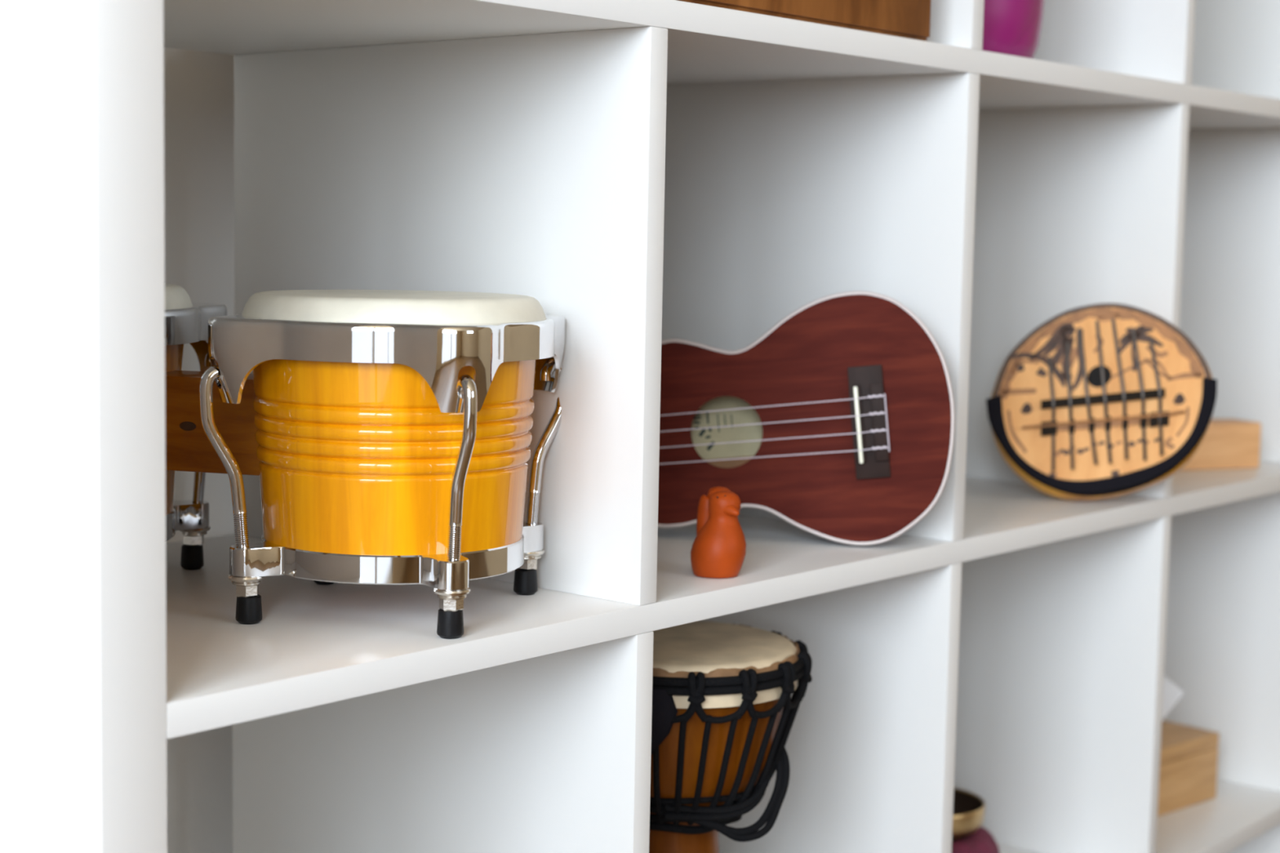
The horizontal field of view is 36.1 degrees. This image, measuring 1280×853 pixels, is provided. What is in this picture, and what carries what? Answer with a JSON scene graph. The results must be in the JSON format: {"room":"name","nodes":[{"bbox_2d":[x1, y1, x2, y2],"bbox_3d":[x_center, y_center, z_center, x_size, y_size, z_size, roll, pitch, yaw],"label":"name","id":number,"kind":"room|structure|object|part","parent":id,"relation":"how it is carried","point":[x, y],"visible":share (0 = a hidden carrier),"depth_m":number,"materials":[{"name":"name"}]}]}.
{"room":"music room","nodes":[
{"label":"music room","id":0,"kind":"room"},
{"bbox_2d":[163,47,235,852],"bbox_3d":[-0.248,-0.580,1.584,0.150,2.730,6.100,6,7,40],"label":"wall","id":1,"kind":"structure","parent":0,"point":[199,86],"depth_m":1.44,"materials":[{"name":"white paint"}]},
{"bbox_3d":[1.637,1.021,0.127,5.245,0.100,6.100,6,7,40],"label":"floor","id":2,"kind":"structure","parent":0,"visible":0},
{"bbox_2d":[0,0,1279,852],"bbox_3d":[0.203,-0.114,1.660,0.376,1.804,1.808,6,7,40],"label":"cube shelf","id":3,"kind":"object","parent":2,"relation":"on","point":[647,173],"visible":0.86,"depth_m":1.31,"materials":[{"name":"white plastic"}]},
{"bbox_3d":[-0.368,-0.041,0.986,0.376,1.769,0.036,6,7,40],"label":"panel","id":4,"kind":"part","parent":3,"relation":"part of","materials":[{"name":"white plastic"}]},
{"bbox_2d":[164,283,564,639],"bbox_3d":[-0.258,0.008,1.161,0.429,0.181,0.201,2,6,14],"label":"drums","id":5,"kind":"object","parent":3,"relation":"on","point":[386,435],"visible":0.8,"depth_m":1.05,"materials":[{"name":"yellow wood"}]},
{"bbox_2d":[180,525,210,535],"bbox_3d":[-0.283,0.066,1.245,0.020,0.005,0.020,5,7,32],"label":"washer","id":6,"kind":"object","parent":5,"relation":"in","point":[187,530],"depth_m":1.24,"materials":[{"name":"silver metal"}]},
{"bbox_3d":[-0.272,0.013,1.246,0.031,0.131,0.007,-2,6,-30],"label":"tuning rod","id":7,"kind":"part","parent":5,"relation":"part of","materials":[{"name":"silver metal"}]},
{"bbox_3d":[-0.224,0.032,1.065,0.031,0.131,0.007,-3,7,-35],"label":"tuning rod","id":8,"kind":"part","parent":5,"relation":"part of","materials":[{"name":"silver metal"}]},
{"bbox_2d":[227,573,264,586],"bbox_3d":[-0.216,0.084,1.077,0.020,0.005,0.020,2,6,4],"label":"washer","id":9,"kind":"object","parent":5,"relation":"in","point":[237,580],"depth_m":1.07,"materials":[{"name":"silver metal"}]},
{"bbox_2d":[433,587,470,599],"bbox_3d":[-0.101,0.089,1.048,0.020,0.005,0.020,2,6,12],"label":"washer","id":10,"kind":"object","parent":5,"relation":"in","point":[443,593],"depth_m":1.04,"materials":[{"name":"silver metal"}]},
{"bbox_3d":[-0.094,0.037,1.033,0.007,0.131,0.031,-2,6,-27],"label":"tuning rod","id":11,"kind":"part","parent":5,"relation":"part of","materials":[{"name":"silver metal"}]},
{"bbox_2d":[524,548,544,559],"bbox_3d":[-0.067,0.076,1.180,0.020,0.005,0.020,2,6,4],"label":"washer","id":12,"kind":"object","parent":5,"relation":"in","point":[529,553],"depth_m":1.17,"materials":[{"name":"silver metal"}]},
{"bbox_3d":[-0.057,0.024,1.182,0.031,0.131,0.007,-3,7,-35],"label":"tuning rod","id":13,"kind":"part","parent":5,"relation":"part of","materials":[{"name":"silver metal"}]},
{"bbox_2d":[690,486,746,578],"bbox_3d":[0.050,0.068,1.256,0.036,0.056,0.035,1,6,0],"label":"whistle","id":14,"kind":"object","parent":3,"relation":"on","point":[718,549],"visible":1,"depth_m":1.25,"materials":[{"name":"ceramic"}]},
{"bbox_2d":[648,621,812,852],"bbox_3d":[0.023,0.284,1.340,0.179,0.280,0.180,1,6,0],"label":"djembe","id":15,"kind":"object","parent":3,"relation":"on","point":[724,710],"visible":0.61,"depth_m":1.28,"materials":[{"name":"brown wood"}]},
{"bbox_2d":[678,0,930,40],"bbox_3d":[0.007,-0.417,1.331,0.288,0.300,0.275,6,7,40],"label":"wooden box","id":16,"kind":"object","parent":3,"relation":"on","point":[908,19],"visible":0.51,"depth_m":1.28,"materials":[{"name":"brown wood"}]},
{"bbox_2d":[657,290,955,545],"bbox_3d":[-0.006,-0.012,1.420,0.463,0.181,0.061,2,6,8],"label":"ukulele","id":17,"kind":"object","parent":3,"relation":"on","point":[837,423],"visible":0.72,"depth_m":1.38,"materials":[{"name":"brown wood"}]},
{"bbox_3d":[0.102,-0.002,1.427,0.245,0.173,0.002,-5,1,9],"label":"plate","id":18,"kind":"part","parent":17,"relation":"part of","materials":[{"name":"beige paper"}]},
{"bbox_2d":[951,826,999,852],"bbox_3d":[0.254,0.372,1.728,0.125,0.039,0.125,6,7,40],"label":"cushion","id":19,"kind":"object","parent":3,"relation":"on","point":[982,841],"visible":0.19,"depth_m":1.70,"materials":[{"name":"fabric"}]},
{"bbox_2d":[951,787,985,841],"bbox_3d":[0.254,0.349,1.726,0.097,0.042,0.097,6,7,40],"label":"bowl","id":20,"kind":"object","parent":19,"relation":"on","point":[969,808],"visible":0.19,"depth_m":1.71,"materials":[{"name":"gold metal"}]},
{"bbox_2d":[981,0,1044,58],"bbox_3d":[0.246,-0.354,1.510,0.141,0.150,0.140,6,7,40],"label":"vase","id":21,"kind":"object","parent":3,"relation":"on","point":[1011,27],"visible":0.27,"depth_m":1.46,"materials":[{"name":"glass"}]},
{"bbox_2d":[986,302,1217,501],"bbox_3d":[0.386,-0.021,1.651,0.187,0.167,0.091,2,6,11],"label":"kalimba","id":22,"kind":"object","parent":3,"relation":"on","point":[1097,402],"visible":1,"depth_m":1.63,"materials":[{"name":"brown wood"}]},
{"bbox_2d":[1157,720,1218,816],"bbox_3d":[0.438,0.340,1.946,0.245,0.068,0.155,-4,8,-42],"label":"wooden block","id":23,"kind":"object","parent":3,"relation":"on","point":[1188,755],"visible":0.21,"depth_m":1.94,"materials":[{"name":"brown wood"}]},
{"bbox_2d":[1161,675,1184,720],"bbox_3d":[0.487,0.259,1.970,0.110,0.090,0.044,1,6,0],"label":"paper shape","id":24,"kind":"object","parent":23,"relation":"on","point":[1172,693],"visible":0.16,"depth_m":1.95,"materials":[{"name":"white paper"}]},
{"bbox_3d":[0.438,0.314,1.943,0.245,0.015,0.155,-4,8,-42],"label":"lid","id":25,"kind":"part","parent":23,"relation":"part of","materials":[{"name":"brown wood"}]},
{"bbox_2d":[1179,417,1261,471],"bbox_3d":[0.530,0.018,1.913,0.150,0.046,0.045,-1,6,-22],"label":"wooden block","id":26,"kind":"object","parent":3,"relation":"on","point":[1229,443],"visible":0.47,"depth_m":1.91,"materials":[{"name":"brown wood"}]}
]}

